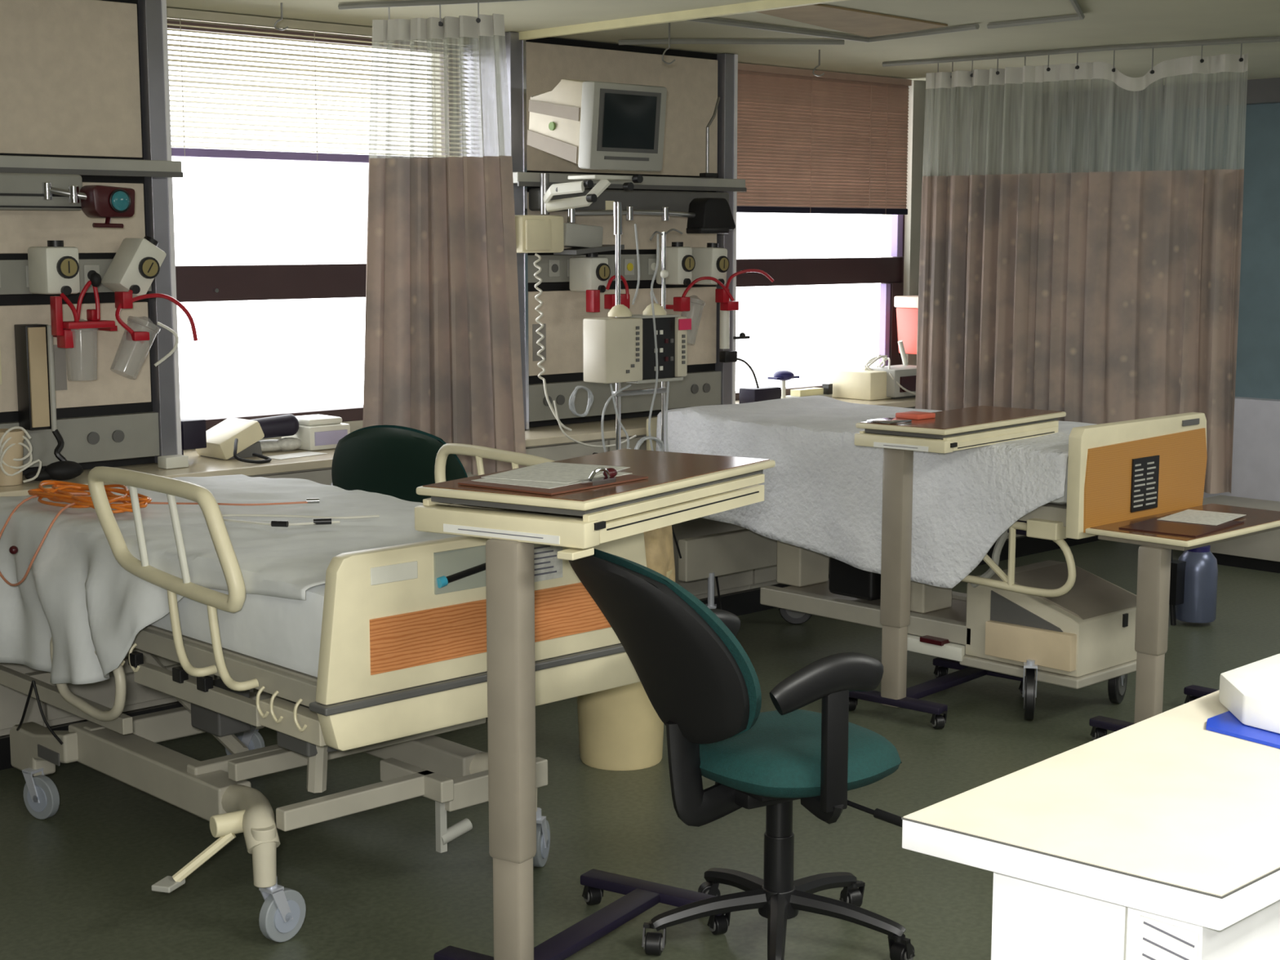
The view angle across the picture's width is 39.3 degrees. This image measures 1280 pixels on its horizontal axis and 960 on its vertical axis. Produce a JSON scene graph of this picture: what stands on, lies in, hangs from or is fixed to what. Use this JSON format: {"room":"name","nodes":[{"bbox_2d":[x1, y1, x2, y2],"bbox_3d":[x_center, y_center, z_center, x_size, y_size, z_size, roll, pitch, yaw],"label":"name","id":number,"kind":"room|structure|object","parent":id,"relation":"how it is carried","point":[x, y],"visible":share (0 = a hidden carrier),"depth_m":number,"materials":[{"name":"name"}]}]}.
{"room":"hospital room","nodes":[
{"label":"hospital room","id":0,"kind":"room"},
{"bbox_2d":[183,53,1049,450],"bbox_3d":[-2.099,-0.421,6.280,12.000,2.450,0.200,-7,11,-43],"label":"wall","id":1,"kind":"structure","parent":0,"point":[1012,107],"depth_m":9.76,"materials":[{"name":"paint"}]},
{"bbox_2d":[167,17,459,431],"bbox_3d":[-1.296,-0.973,6.891,1.500,1.520,0.080,-7,11,-43],"label":"window","id":2,"kind":"structure","parent":1,"relation":"in","point":[194,283],"depth_m":6.82,"materials":[{"name":"brown metal"}]},
{"bbox_2d":[166,8,470,163],"bbox_3d":[-1.226,-1.457,6.739,1.465,0.510,0.040,-7,11,-43],"label":"window blind","id":3,"kind":"object","parent":2,"relation":"attached to","point":[172,14],"visible":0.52,"depth_m":6.66,"materials":[{"name":"plastic"}]},
{"bbox_2d":[516,0,847,39],"bbox_3d":[0.780,-1.570,5.751,0.037,0.030,4.300,-7,10,-43],"label":"trim","id":4,"kind":"structure","parent":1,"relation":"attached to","point":[764,5],"depth_m":6.43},
{"bbox_2d":[735,214,904,400],"bbox_3d":[0.782,-1.203,8.850,1.690,1.590,0.080,-7,11,-43],"label":"window","id":5,"kind":"structure","parent":1,"relation":"in","point":[888,272],"depth_m":9.14,"materials":[{"name":"brown metal"}]},
{"bbox_2d":[893,294,918,354],"bbox_3d":[1.464,-0.808,9.325,0.265,0.300,0.167,-7,11,-43],"label":"sharps container","id":6,"kind":"object","parent":1,"relation":"attached to","point":[907,306],"visible":0.31,"depth_m":9.26,"materials":[{"name":"red plastic"}]},
{"bbox_2d":[902,80,927,365],"bbox_3d":[1.436,-1.295,9.380,0.120,1.550,0.040,-7,11,-43],"label":"trim","id":7,"kind":"structure","parent":1,"relation":"attached to","point":[917,95],"depth_m":9.32,"materials":[{"name":"paint"}]},
{"bbox_2d":[0,535,1279,959],"bbox_3d":[1.144,1.262,3.353,12.400,0.100,9.400,-7,11,-43],"label":"floor","id":8,"kind":"structure","parent":0,"point":[76,882],"depth_m":4.92,"materials":[{"name":"plastic"}]},
{"bbox_2d":[0,662,44,736],"bbox_3d":[-2.388,0.436,5.567,0.848,0.743,0.585,-7,11,-43],"label":"base cabinet","id":9,"kind":"object","parent":8,"relation":"on","point":[12,702],"visible":0.19,"depth_m":5.63,"materials":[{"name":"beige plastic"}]},
{"bbox_2d":[0,396,915,496],"bbox_3d":[-0.300,-0.214,7.474,7.400,0.030,0.600,-7,11,-43],"label":"windowsill","id":10,"kind":"structure","parent":9,"relation":"on","point":[198,465],"depth_m":6.32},
{"bbox_2d":[0,426,41,485],"bbox_3d":[-1.991,-0.081,5.675,0.149,0.186,0.126,-7,11,-43],"label":"tubing","id":11,"kind":"object","parent":10,"relation":"on","point":[11,439],"visible":1,"depth_m":5.63,"materials":[{"name":"plastic"}]},
{"bbox_2d":[0,428,24,485],"bbox_3d":[-2.003,-0.072,5.668,0.120,0.170,0.120,-7,11,-43],"label":"cup","id":12,"kind":"object","parent":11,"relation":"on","point":[11,440],"depth_m":5.63,"materials":[{"name":"plastic"}]},
{"bbox_2d":[24,460,83,480],"bbox_3d":[-1.881,-0.028,5.763,0.191,0.062,0.090,-7,11,-43],"label":"cuff","id":13,"kind":"object","parent":10,"relation":"on","point":[66,469],"visible":0.98,"depth_m":5.74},
{"bbox_2d":[0,0,182,475],"bbox_3d":[-2.131,-0.792,5.758,1.310,1.571,0.435,-7,11,-43],"label":"wall panel","id":14,"kind":"object","parent":10,"relation":"on","point":[85,92],"visible":0.73,"depth_m":5.93,"materials":[{"name":"beige plastic"}]},
{"bbox_2d":[13,324,66,461],"bbox_3d":[-1.927,-0.263,5.782,0.098,0.473,0.154,-7,11,-43],"label":"pressure gauge","id":15,"kind":"object","parent":14,"relation":"attached to","point":[34,349],"visible":0.96,"depth_m":5.76,"materials":[{"name":"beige plastic"}]},
{"bbox_2d":[27,240,79,295],"bbox_3d":[-1.877,-0.681,5.752,0.115,0.173,0.155,-7,11,-43],"label":"vacuum regulator","id":16,"kind":"object","parent":14,"relation":"attached to","point":[53,268],"visible":1,"depth_m":5.71,"materials":[{"name":"white plastic"}]},
{"bbox_2d":[49,280,115,348],"bbox_3d":[-1.784,-0.533,5.738,0.182,0.217,0.090,-7,11,-43],"label":"bracket","id":17,"kind":"object","parent":16,"relation":"attached to","point":[64,331],"visible":1,"depth_m":5.70,"materials":[{"name":"plastic"}]},
{"bbox_2d":[41,182,134,227],"bbox_3d":[-1.754,-0.876,5.723,0.274,0.144,0.124,-5,9,-34],"label":"regulator","id":18,"kind":"object","parent":14,"relation":"attached to","point":[108,202],"visible":1,"depth_m":5.70,"materials":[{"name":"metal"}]},
{"bbox_2d":[83,264,100,285],"bbox_3d":[-1.815,-0.678,5.940,0.055,0.070,0.006,-7,11,-43],"label":"outlet","id":19,"kind":"object","parent":14,"relation":"attached to","point":[88,269],"depth_m":5.93,"materials":[{"name":"white plastic"}]},
{"bbox_2d":[101,235,197,343],"bbox_3d":[-1.636,-0.630,5.928,0.276,0.350,0.242,-7,11,-43],"label":"vacuum regulator","id":20,"kind":"object","parent":14,"relation":"attached to","point":[136,262],"depth_m":5.89,"materials":[{"name":"white plastic"}]},
{"bbox_2d":[92,321,178,366],"bbox_3d":[-1.688,-0.435,5.900,0.297,0.209,0.160,1,8,9],"label":"tube","id":21,"kind":"object","parent":20,"relation":"hanging from","point":[110,329],"visible":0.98,"depth_m":5.93,"materials":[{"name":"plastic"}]},
{"bbox_2d":[157,454,188,469],"bbox_3d":[-1.584,-0.062,6.085,0.085,0.039,0.060,-7,11,-43],"label":"box","id":22,"kind":"object","parent":10,"relation":"on","point":[173,461],"visible":1,"depth_m":6.06,"materials":[{"name":"white plastic"}]},
{"bbox_2d":[180,417,206,454],"bbox_3d":[-1.580,-0.140,6.272,0.090,0.144,0.100,-7,11,-43],"label":"box","id":23,"kind":"object","parent":10,"relation":"on","point":[193,434],"visible":0.69,"depth_m":6.23,"materials":[{"name":"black plastic"}]},
{"bbox_2d":[195,417,264,459],"bbox_3d":[-1.468,-0.149,6.393,0.184,0.128,0.200,-7,11,-43],"label":"telephone","id":24,"kind":"object","parent":10,"relation":"on","point":[220,438],"visible":0.88,"depth_m":6.34,"materials":[{"name":"beige plastic"}]},
{"bbox_2d":[233,438,271,463],"bbox_3d":[-1.341,-0.099,6.211,0.126,0.080,0.125,-1,8,-9],"label":"power cord","id":25,"kind":"object","parent":10,"relation":"on","point":[267,460],"visible":1,"depth_m":6.19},
{"bbox_2d":[259,437,302,452],"bbox_3d":[-1.347,-0.130,6.562,0.221,0.050,0.128,-4,9,-28],"label":"pile","id":26,"kind":"object","parent":10,"relation":"on","point":[286,443],"visible":0.84,"depth_m":6.53,"materials":[{"name":"fabric"}]},
{"bbox_2d":[250,413,298,438],"bbox_3d":[-1.351,-0.192,6.540,0.214,0.089,0.080,-4,9,-29],"label":"bag","id":27,"kind":"object","parent":26,"relation":"on","point":[283,425],"visible":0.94,"depth_m":6.53,"materials":[{"name":"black plastic"}]},
{"bbox_2d":[267,451,327,459],"bbox_3d":[-1.234,-0.088,6.416,0.100,0.002,0.220,6,10,38],"label":"paper sheet","id":28,"kind":"object","parent":10,"relation":"on","point":[305,453],"visible":0.86,"depth_m":6.42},
{"bbox_2d":[281,413,350,450],"bbox_3d":[-1.204,-0.178,6.666,0.180,0.114,0.205,-7,11,-43],"label":"printer","id":29,"kind":"object","parent":10,"relation":"on","point":[317,432],"visible":0.77,"depth_m":6.58,"materials":[{"name":"plastic"}]},
{"bbox_2d":[458,31,746,429],"bbox_3d":[-0.126,-1.050,7.667,1.310,1.571,0.400,-7,11,-43],"label":"wall panel","id":30,"kind":"object","parent":10,"relation":"on","point":[694,82],"visible":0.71,"depth_m":7.54,"materials":[{"name":"beige plastic"}]},
{"bbox_2d":[515,214,572,431],"bbox_3d":[-0.421,-0.640,7.061,0.260,0.884,0.345,-7,11,-43],"label":"module","id":31,"kind":"object","parent":30,"relation":"attached to","point":[535,234],"visible":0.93,"depth_m":6.98,"materials":[{"name":"beige plastic"}]},
{"bbox_2d":[553,400,636,447],"bbox_3d":[-0.175,-0.219,7.011,0.325,0.188,0.038,-1,8,-10],"label":"loose cable","id":32,"kind":"object","parent":31,"relation":"hanging from","point":[554,402],"visible":0.89,"depth_m":7.00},
{"bbox_2d":[548,259,559,276],"bbox_3d":[-0.350,-0.864,7.318,0.055,0.070,0.006,-7,11,-43],"label":"outlet","id":33,"kind":"object","parent":30,"relation":"attached to","point":[553,264],"depth_m":7.31,"materials":[{"name":"white plastic"}]},
{"bbox_2d":[553,200,624,254],"bbox_3d":[-0.220,-1.016,7.220,0.283,0.213,0.160,-7,11,-43],"label":"module","id":34,"kind":"object","parent":30,"relation":"attached to","point":[581,238],"visible":0.79,"depth_m":7.17,"materials":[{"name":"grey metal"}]},
{"bbox_2d":[553,244,624,254],"bbox_3d":[-0.205,-0.929,7.232,0.261,0.039,0.140,-7,11,-43],"label":"tray","id":35,"kind":"object","parent":34,"relation":"on","point":[575,249],"depth_m":7.17,"materials":[{"name":"grey metal"}]},
{"bbox_2d":[526,79,666,214],"bbox_3d":[-0.189,-1.292,6.985,0.416,0.508,0.443,-7,11,-43],"label":"monitor","id":36,"kind":"object","parent":30,"relation":"attached to","point":[592,125],"visible":1,"depth_m":6.84,"materials":[{"name":"white plastic"}]},
{"bbox_2d":[568,252,629,312],"bbox_3d":[-0.176,-0.811,7.334,0.200,0.240,0.197,-7,11,-43],"label":"vacuum regulator","id":37,"kind":"object","parent":30,"relation":"attached to","point":[591,272],"depth_m":7.28,"materials":[{"name":"white plastic"}]},
{"bbox_2d":[567,197,735,233],"bbox_3d":[0.061,-1.080,7.320,0.816,0.147,0.116,-6,10,-38],"label":"lamp","id":38,"kind":"object","parent":30,"relation":"attached to","point":[704,215],"visible":0.96,"depth_m":7.43,"materials":[{"name":"metal"}]},
{"bbox_2d":[656,241,695,285],"bbox_3d":[0.152,-0.924,7.661,0.093,0.183,0.155,-7,11,-43],"label":"vacuum regulator","id":39,"kind":"object","parent":30,"relation":"attached to","point":[680,263],"visible":0.94,"depth_m":7.61,"materials":[{"name":"white plastic"}]},
{"bbox_2d":[699,97,719,177],"bbox_3d":[0.312,-1.482,7.754,0.125,0.348,0.046,-7,11,-43],"label":"task lamp arm","id":40,"kind":"object","parent":30,"relation":"attached to","point":[706,175],"visible":1,"depth_m":7.74,"materials":[{"name":"metal"}]},
{"bbox_2d":[691,242,729,285],"bbox_3d":[0.303,-0.939,7.804,0.107,0.184,0.155,-7,11,-43],"label":"vacuum regulator","id":41,"kind":"object","parent":30,"relation":"attached to","point":[711,260],"visible":0.94,"depth_m":7.76,"materials":[{"name":"white plastic"}]},
{"bbox_2d":[673,269,773,311],"bbox_3d":[0.353,-0.819,7.733,0.526,0.178,0.088,-6,10,-37],"label":"tube","id":42,"kind":"object","parent":30,"relation":"attached to","point":[681,304],"visible":1,"depth_m":7.73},
{"bbox_2d":[719,332,750,362],"bbox_3d":[0.425,-0.592,7.992,0.170,0.129,0.040,-7,11,-43],"label":"clamp","id":43,"kind":"object","parent":30,"relation":"attached to","point":[730,356],"visible":1,"depth_m":7.95,"materials":[{"name":"black plastic"}]},
{"bbox_2d":[719,297,729,349],"bbox_3d":[0.375,-0.702,7.943,0.044,0.240,0.044,-7,11,-43],"label":"tube","id":44,"kind":"object","parent":43,"relation":"attached to","point":[724,344],"visible":0.66,"depth_m":7.93,"materials":[{"name":"plastic"}]},
{"bbox_2d":[737,357,781,403],"bbox_3d":[0.489,-0.453,8.194,0.140,0.249,0.453,5,9,31],"label":"box","id":45,"kind":"object","parent":10,"relation":"on","point":[758,393],"visible":0.83,"depth_m":8.26,"materials":[{"name":"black plastic"}]},
{"bbox_2d":[767,369,799,398],"bbox_3d":[0.682,-0.447,8.523,0.160,0.149,0.100,-7,11,-43],"label":"stand","id":46,"kind":"object","parent":10,"relation":"on","point":[783,375],"visible":0.95,"depth_m":8.49,"materials":[{"name":"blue plastic"}]},
{"bbox_2d":[785,383,832,398],"bbox_3d":[0.813,-0.426,8.665,0.240,0.069,0.100,-7,11,-43],"label":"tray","id":47,"kind":"object","parent":10,"relation":"on","point":[826,390],"visible":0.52,"depth_m":8.65,"materials":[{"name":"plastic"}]},
{"bbox_2d":[829,364,916,400],"bbox_3d":[1.190,-0.480,8.785,0.440,0.144,0.316,-7,11,-43],"label":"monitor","id":48,"kind":"object","parent":10,"relation":"on","point":[859,383],"visible":0.71,"depth_m":8.64,"materials":[{"name":"beige plastic"}]},
{"bbox_2d":[864,355,915,394],"bbox_3d":[1.217,-0.509,8.699,0.154,0.184,0.220,-7,11,-43],"label":"tubing","id":49,"kind":"object","parent":48,"relation":"on","point":[884,357],"visible":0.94,"depth_m":8.72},
{"bbox_2d":[43,651,213,727],"bbox_3d":[-1.858,0.369,6.064,0.608,0.743,0.585,-7,11,-43],"label":"base cabinet","id":50,"kind":"object","parent":8,"relation":"on","point":[138,695],"visible":0.13,"depth_m":5.85,"materials":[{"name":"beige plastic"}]},
{"bbox_2d":[213,467,332,679],"bbox_3d":[-1.419,0.313,6.477,0.598,0.743,0.585,-7,11,-43],"label":"base cabinet","id":51,"kind":"object","parent":8,"relation":"on","point":[322,476],"visible":0.02,"depth_m":6.30,"materials":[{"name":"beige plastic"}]},
{"bbox_2d":[0,443,646,942],"bbox_3d":[-1.088,0.454,4.956,1.252,1.072,2.065,-7,11,-43],"label":"hospital bed","id":52,"kind":"object","parent":8,"relation":"on","point":[380,660],"visible":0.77,"depth_m":4.33,"materials":[{"name":"beige plastic"}]},
{"bbox_2d":[0,474,462,684],"bbox_3d":[-1.064,0.319,5.007,1.011,0.462,1.801,-7,11,-43],"label":"sheet","id":53,"kind":"object","parent":52,"relation":"on","point":[75,593],"visible":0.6,"depth_m":4.80,"materials":[{"name":"white fabric"}]},
{"bbox_2d":[0,492,88,586],"bbox_3d":[-1.640,0.164,5.073,0.331,0.225,0.332,-7,11,-43],"label":"lead","id":54,"kind":"object","parent":53,"relation":"on","point":[3,578],"visible":0.84,"depth_m":4.94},
{"bbox_2d":[27,480,151,513],"bbox_3d":[-1.576,0.045,5.150,0.257,0.034,0.587,-7,11,-43],"label":"lead","id":55,"kind":"object","parent":53,"relation":"on","point":[63,490],"visible":0.81,"depth_m":5.11,"materials":[{"name":"plastic"}]},
{"bbox_2d":[112,497,319,505],"bbox_3d":[-1.212,0.063,5.104,0.593,0.014,0.064,0,8,-1],"label":"lead","id":56,"kind":"object","parent":53,"relation":"on","point":[317,500],"visible":0.8,"depth_m":5.10,"materials":[{"name":"plastic"}]},
{"bbox_2d":[222,514,379,527],"bbox_3d":[-0.932,0.105,4.789,0.446,0.016,0.178,0,8,1],"label":"lead","id":57,"kind":"object","parent":53,"relation":"on","point":[319,520],"visible":0.84,"depth_m":4.78,"materials":[{"name":"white plastic"}]},
{"bbox_2d":[436,562,485,587],"bbox_3d":[-0.395,0.215,4.158,0.183,0.048,0.024,-7,11,-43],"label":"handle","id":58,"kind":"object","parent":52,"relation":"attached to","point":[442,581],"visible":0.83,"depth_m":4.13,"materials":[{"name":"black plastic"}]},
{"bbox_2d":[330,425,467,502],"bbox_3d":[-0.765,0.305,6.078,0.636,1.065,0.808,1,8,4],"label":"office chair","id":59,"kind":"object","parent":8,"relation":"on","point":[393,460],"visible":0.19,"depth_m":5.71,"materials":[{"name":"green fabric"}]},
{"bbox_2d":[489,439,607,473],"bbox_3d":[-0.538,0.201,7.306,0.608,0.743,0.585,-7,11,-43],"label":"base cabinet","id":60,"kind":"object","parent":8,"relation":"on","point":[555,452],"visible":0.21,"depth_m":7.11,"materials":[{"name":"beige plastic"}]},
{"bbox_2d":[414,448,775,959],"bbox_3d":[-0.083,0.538,4.153,0.451,1.120,0.860,5,9,32],"label":"table","id":61,"kind":"object","parent":8,"relation":"on","point":[678,487],"visible":0.91,"depth_m":3.81,"materials":[{"name":"beige plastic"}]},
{"bbox_2d":[457,467,648,495],"bbox_3d":[-0.188,-0.016,3.920,0.265,0.038,0.330,6,10,37],"label":"clipboard","id":62,"kind":"object","parent":61,"relation":"on","point":[610,473],"visible":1,"depth_m":3.83,"materials":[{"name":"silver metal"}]},
{"bbox_2d":[471,471,631,488],"bbox_3d":[-0.192,-0.007,3.957,0.216,0.001,0.300,5,9,35],"label":"paper sheet","id":63,"kind":"object","parent":62,"relation":"on","point":[517,482],"visible":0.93,"depth_m":3.86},
{"bbox_2d":[480,462,630,483],"bbox_3d":[-0.185,-0.017,4.023,0.216,0.001,0.300,4,9,26],"label":"paper sheet","id":64,"kind":"object","parent":63,"relation":"on","point":[547,472],"visible":1,"depth_m":4.00,"materials":[{"name":"paper"}]},
{"bbox_2d":[577,524,675,770],"bbox_3d":[-0.057,0.514,5.673,0.348,0.760,0.341,-7,11,-43],"label":"waste bin","id":65,"kind":"object","parent":8,"relation":"on","point":[620,729],"visible":0.2,"depth_m":5.59,"materials":[{"name":"beige plastic"}]},
{"bbox_2d":[613,202,682,451],"bbox_3d":[-0.071,-0.161,6.857,0.455,1.780,0.486,0,8,2],"label":"stand","id":66,"kind":"object","parent":8,"relation":"on","point":[617,206],"visible":0.2,"depth_m":6.85,"materials":[{"name":"silver metal"}]},
{"bbox_2d":[568,385,593,417],"bbox_3d":[-0.220,-0.295,6.733,0.115,0.117,0.032,-7,11,-43],"label":"tubing","id":67,"kind":"object","parent":66,"relation":"hanging from","point":[590,397],"visible":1,"depth_m":6.72,"materials":[{"name":"grey"}]},
{"bbox_2d":[582,302,687,383],"bbox_3d":[-0.014,-0.516,6.765,0.425,0.293,0.135,-7,11,-43],"label":"pump","id":68,"kind":"object","parent":66,"relation":"attached to","point":[619,348],"visible":0.98,"depth_m":6.68,"materials":[{"name":"beige plastic"}]},
{"bbox_2d":[648,291,657,450],"bbox_3d":[0.053,-0.384,6.752,0.049,0.652,0.040,-7,11,-43],"label":"tube","id":69,"kind":"object","parent":68,"relation":"hanging from","point":[651,292],"visible":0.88,"depth_m":6.73,"materials":[{"name":"grey"}]},
{"bbox_2d":[631,223,639,304],"bbox_3d":[-0.015,-0.817,6.788,0.024,0.303,0.086,1,8,7],"label":"tube","id":70,"kind":"object","parent":66,"relation":"hanging from","point":[635,224],"visible":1,"depth_m":6.81,"materials":[{"name":"grey"}]},
{"bbox_2d":[605,435,752,599],"bbox_3d":[-0.001,0.132,7.811,0.868,0.743,0.585,-7,11,-43],"label":"base cabinet","id":71,"kind":"object","parent":8,"relation":"on","point":[700,526],"visible":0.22,"depth_m":7.71,"materials":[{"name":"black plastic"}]},
{"bbox_2d":[568,548,915,959],"bbox_3d":[0.210,0.607,4.127,0.787,0.990,0.645,-2,8,-12],"label":"office chair","id":72,"kind":"object","parent":8,"relation":"on","point":[686,655],"visible":1,"depth_m":3.95,"materials":[{"name":"green fabric"}]},
{"bbox_2d":[750,556,829,589],"bbox_3d":[0.623,0.053,8.397,0.848,0.743,0.585,-7,11,-43],"label":"base cabinet","id":73,"kind":"object","parent":8,"relation":"on","point":[766,576],"visible":0.15,"depth_m":8.01,"materials":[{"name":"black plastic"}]},
{"bbox_2d":[646,412,1207,719],"bbox_3d":[0.973,0.215,6.850,1.004,1.036,2.094,-7,11,-43],"label":"hospital bed","id":74,"kind":"object","parent":8,"relation":"on","point":[1062,624],"visible":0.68,"depth_m":6.22,"materials":[{"name":"beige plastic"}]},
{"bbox_2d":[655,395,1096,588],"bbox_3d":[1.030,0.020,6.881,0.896,0.535,1.931,-7,11,-43],"label":"bedspread","id":75,"kind":"object","parent":74,"relation":"on","point":[823,491],"visible":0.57,"depth_m":6.54,"materials":[{"name":"fabric"}]},
{"bbox_2d":[848,405,1066,728],"bbox_3d":[1.115,0.283,6.386,0.430,1.026,0.836,7,10,41],"label":"table","id":76,"kind":"object","parent":8,"relation":"on","point":[956,429],"visible":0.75,"depth_m":6.10,"materials":[{"name":"beige plastic"}]},
{"bbox_2d":[866,417,911,424],"bbox_3d":[0.849,-0.201,6.110,0.120,0.008,0.100,-7,11,-43],"label":"foil tray","id":77,"kind":"object","parent":76,"relation":"on","point":[883,420],"visible":1,"depth_m":6.09,"materials":[{"name":"silver metal"}]},
{"bbox_2d":[895,410,935,419],"bbox_3d":[0.960,-0.225,6.250,0.100,0.018,0.100,-7,11,-43],"label":"packet","id":78,"kind":"object","parent":76,"relation":"on","point":[913,415],"visible":1,"depth_m":6.22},
{"bbox_2d":[901,689,1279,959],"bbox_3d":[1.142,0.814,2.932,1.894,0.900,0.535,-7,11,-43],"label":"desk","id":79,"kind":"object","parent":8,"relation":"on","point":[1166,817],"depth_m":2.28,"materials":[{"name":"white laminate"}]},
{"bbox_2d":[902,819,1279,930],"bbox_3d":[1.142,0.390,2.875,1.894,0.042,0.535,-7,11,-43],"label":"countertop","id":80,"kind":"structure","parent":79,"relation":"on","point":[1193,908],"depth_m":2.17,"materials":[{"name":"white laminate"}]},
{"bbox_2d":[1138,915,1199,959],"bbox_3d":[0.628,0.647,2.145,0.003,0.242,0.077,-7,11,-43],"label":"notice","id":81,"kind":"object","parent":79,"relation":"attached to","point":[1158,940],"visible":1,"depth_m":2.13,"materials":[{"name":"white paper"}]},
{"bbox_2d":[1205,711,1279,748],"bbox_3d":[1.087,0.371,2.830,0.470,0.006,0.240,-7,11,-43],"label":"folder","id":82,"kind":"object","parent":79,"relation":"on","point":[1225,723],"visible":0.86,"depth_m":2.73,"materials":[{"name":"plastic"}]},
{"bbox_2d":[1218,653,1279,733],"bbox_3d":[1.110,0.336,2.882,0.478,0.049,0.269,-7,11,-43],"label":"box","id":83,"kind":"object","parent":82,"relation":"on","point":[1251,691],"visible":1,"depth_m":2.80,"materials":[{"name":"cardboard"}]},
{"bbox_2d":[1085,503,1279,740],"bbox_3d":[1.886,0.493,5.992,0.800,0.715,0.439,-7,11,-43],"label":"table","id":84,"kind":"object","parent":8,"relation":"on","point":[1154,553],"visible":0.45,"depth_m":5.73,"materials":[{"name":"beige plastic"}]},
{"bbox_2d":[1118,514,1244,537],"bbox_3d":[1.771,0.148,5.862,0.260,0.004,0.380,7,10,40],"label":"clipboard","id":85,"kind":"object","parent":84,"relation":"on","point":[1153,525],"visible":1,"depth_m":5.80,"materials":[{"name":"wood"}]},
{"bbox_2d":[1156,509,1245,525],"bbox_3d":[1.881,0.124,6.006,0.200,0.002,0.280,6,10,38],"label":"paper sheet","id":86,"kind":"object","parent":85,"relation":"on","point":[1190,516],"visible":1,"depth_m":6.00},
{"bbox_2d":[1168,545,1217,625],"bbox_3d":[2.359,0.374,7.683,0.235,0.501,0.195,-7,11,-43],"label":"gas cylinder","id":87,"kind":"object","parent":8,"relation":"on","point":[1193,580],"visible":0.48,"depth_m":7.64,"materials":[{"name":"blue metal"}]},
{"bbox_2d":[1202,494,1279,573],"bbox_3d":[3.202,0.284,9.087,0.390,0.300,0.800,-7,11,-43],"label":"locker","id":88,"kind":"object","parent":8,"relation":"on","point":[1261,551],"visible":0.28,"depth_m":9.01,"materials":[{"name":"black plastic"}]},
{"bbox_2d":[166,0,1279,93],"bbox_3d":[1.144,-1.265,3.011,12.400,0.100,9.400,-7,11,-43],"label":"ceiling","id":89,"kind":"structure","parent":0,"point":[1104,22],"depth_m":6.87,"materials":[{"name":"paint"}]},
{"bbox_2d":[337,0,529,9],"bbox_3d":[-0.685,-1.615,6.062,0.748,0.019,0.031,3,8,20],"label":"track","id":90,"kind":"object","parent":89,"relation":"attached to","point":[406,2],"visible":1,"depth_m":6.09,"materials":[{"name":"metal"}]},
{"bbox_2d":[362,0,526,475],"bbox_3d":[-0.679,-0.820,6.168,0.648,1.590,0.118,3,8,22],"label":"privacy curtain","id":91,"kind":"object","parent":90,"relation":"hanging from","point":[442,360],"visible":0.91,"depth_m":6.15,"materials":[{"name":"beige fabric"}]},
{"bbox_2d":[617,39,844,44],"bbox_3d":[0.372,-1.783,7.302,0.922,0.019,0.061,0,8,1],"label":"track","id":92,"kind":"object","parent":89,"relation":"attached to","point":[644,42],"visible":0.97,"depth_m":7.30,"materials":[{"name":"metal"}]},
{"bbox_2d":[736,62,911,214],"bbox_3d":[0.818,-1.633,8.673,1.520,0.680,0.040,-7,11,-43],"label":"window blind","id":93,"kind":"object","parent":89,"relation":"hanging from","point":[803,137],"visible":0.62,"depth_m":8.73,"materials":[{"name":"fabric"}]},
{"bbox_2d":[688,17,979,42],"bbox_3d":[0.725,-1.696,6.655,1.086,0.019,0.590,-7,11,-43],"label":"track","id":94,"kind":"object","parent":89,"relation":"attached to","point":[710,20],"visible":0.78,"depth_m":6.91,"materials":[{"name":"metal"}]},
{"bbox_2d":[755,4,947,37],"bbox_3d":[0.807,-1.697,6.610,0.414,0.007,1.080,5,9,31],"label":"ceiling panel","id":95,"kind":"object","parent":89,"relation":"attached to","point":[862,23],"visible":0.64,"depth_m":6.62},
{"bbox_2d":[986,0,1084,28],"bbox_3d":[1.443,-1.632,6.181,0.308,0.019,1.172,0,8,2],"label":"track","id":96,"kind":"object","parent":89,"relation":"attached to","point":[1080,15],"visible":1,"depth_m":6.58,"materials":[{"name":"metal"}]},
{"bbox_2d":[882,36,1279,66],"bbox_3d":[2.446,-1.787,7.328,3.247,0.019,0.170,5,9,32],"label":"track","id":97,"kind":"object","parent":89,"relation":"attached to","point":[1268,39],"visible":1,"depth_m":7.60,"materials":[{"name":"metal"}]},
{"bbox_2d":[915,43,1248,493],"bbox_3d":[1.869,-0.912,7.787,1.495,1.840,0.153,6,10,38],"label":"privacy curtain","id":98,"kind":"object","parent":97,"relation":"hanging from","point":[1100,297],"visible":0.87,"depth_m":7.71,"materials":[{"name":"beige fabric"}]},
{"bbox_2d":[1048,102,1279,399],"bbox_3d":[5.527,-0.532,7.098,0.200,2.450,9.100,-7,11,-43],"label":"wall","id":99,"kind":"structure","parent":0,"point":[1258,349],"depth_m":9.37,"materials":[{"name":"paint"}]},
{"bbox_2d":[0,535,1101,770],"bbox_3d":[-1.598,0.804,5.986,11.700,0.100,0.020,-7,11,-43],"label":"baseboard","id":100,"kind":"structure","parent":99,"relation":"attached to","point":[748,602],"depth_m":7.93,"materials":[{"name":"black plastic"}]},
{"bbox_2d":[1042,77,1279,115],"bbox_3d":[5.356,-1.683,6.919,0.080,0.120,8.900,-7,11,-43],"label":"trim","id":101,"kind":"structure","parent":99,"relation":"attached to","point":[1264,91],"depth_m":9.49,"materials":[{"name":"grey metal"}]},
{"bbox_2d":[1203,396,1279,501],"bbox_3d":[5.349,0.282,7.178,0.100,0.815,8.900,-7,11,-43],"label":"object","id":102,"kind":"structure","parent":99,"relation":"attached to","point":[1255,462],"depth_m":9.33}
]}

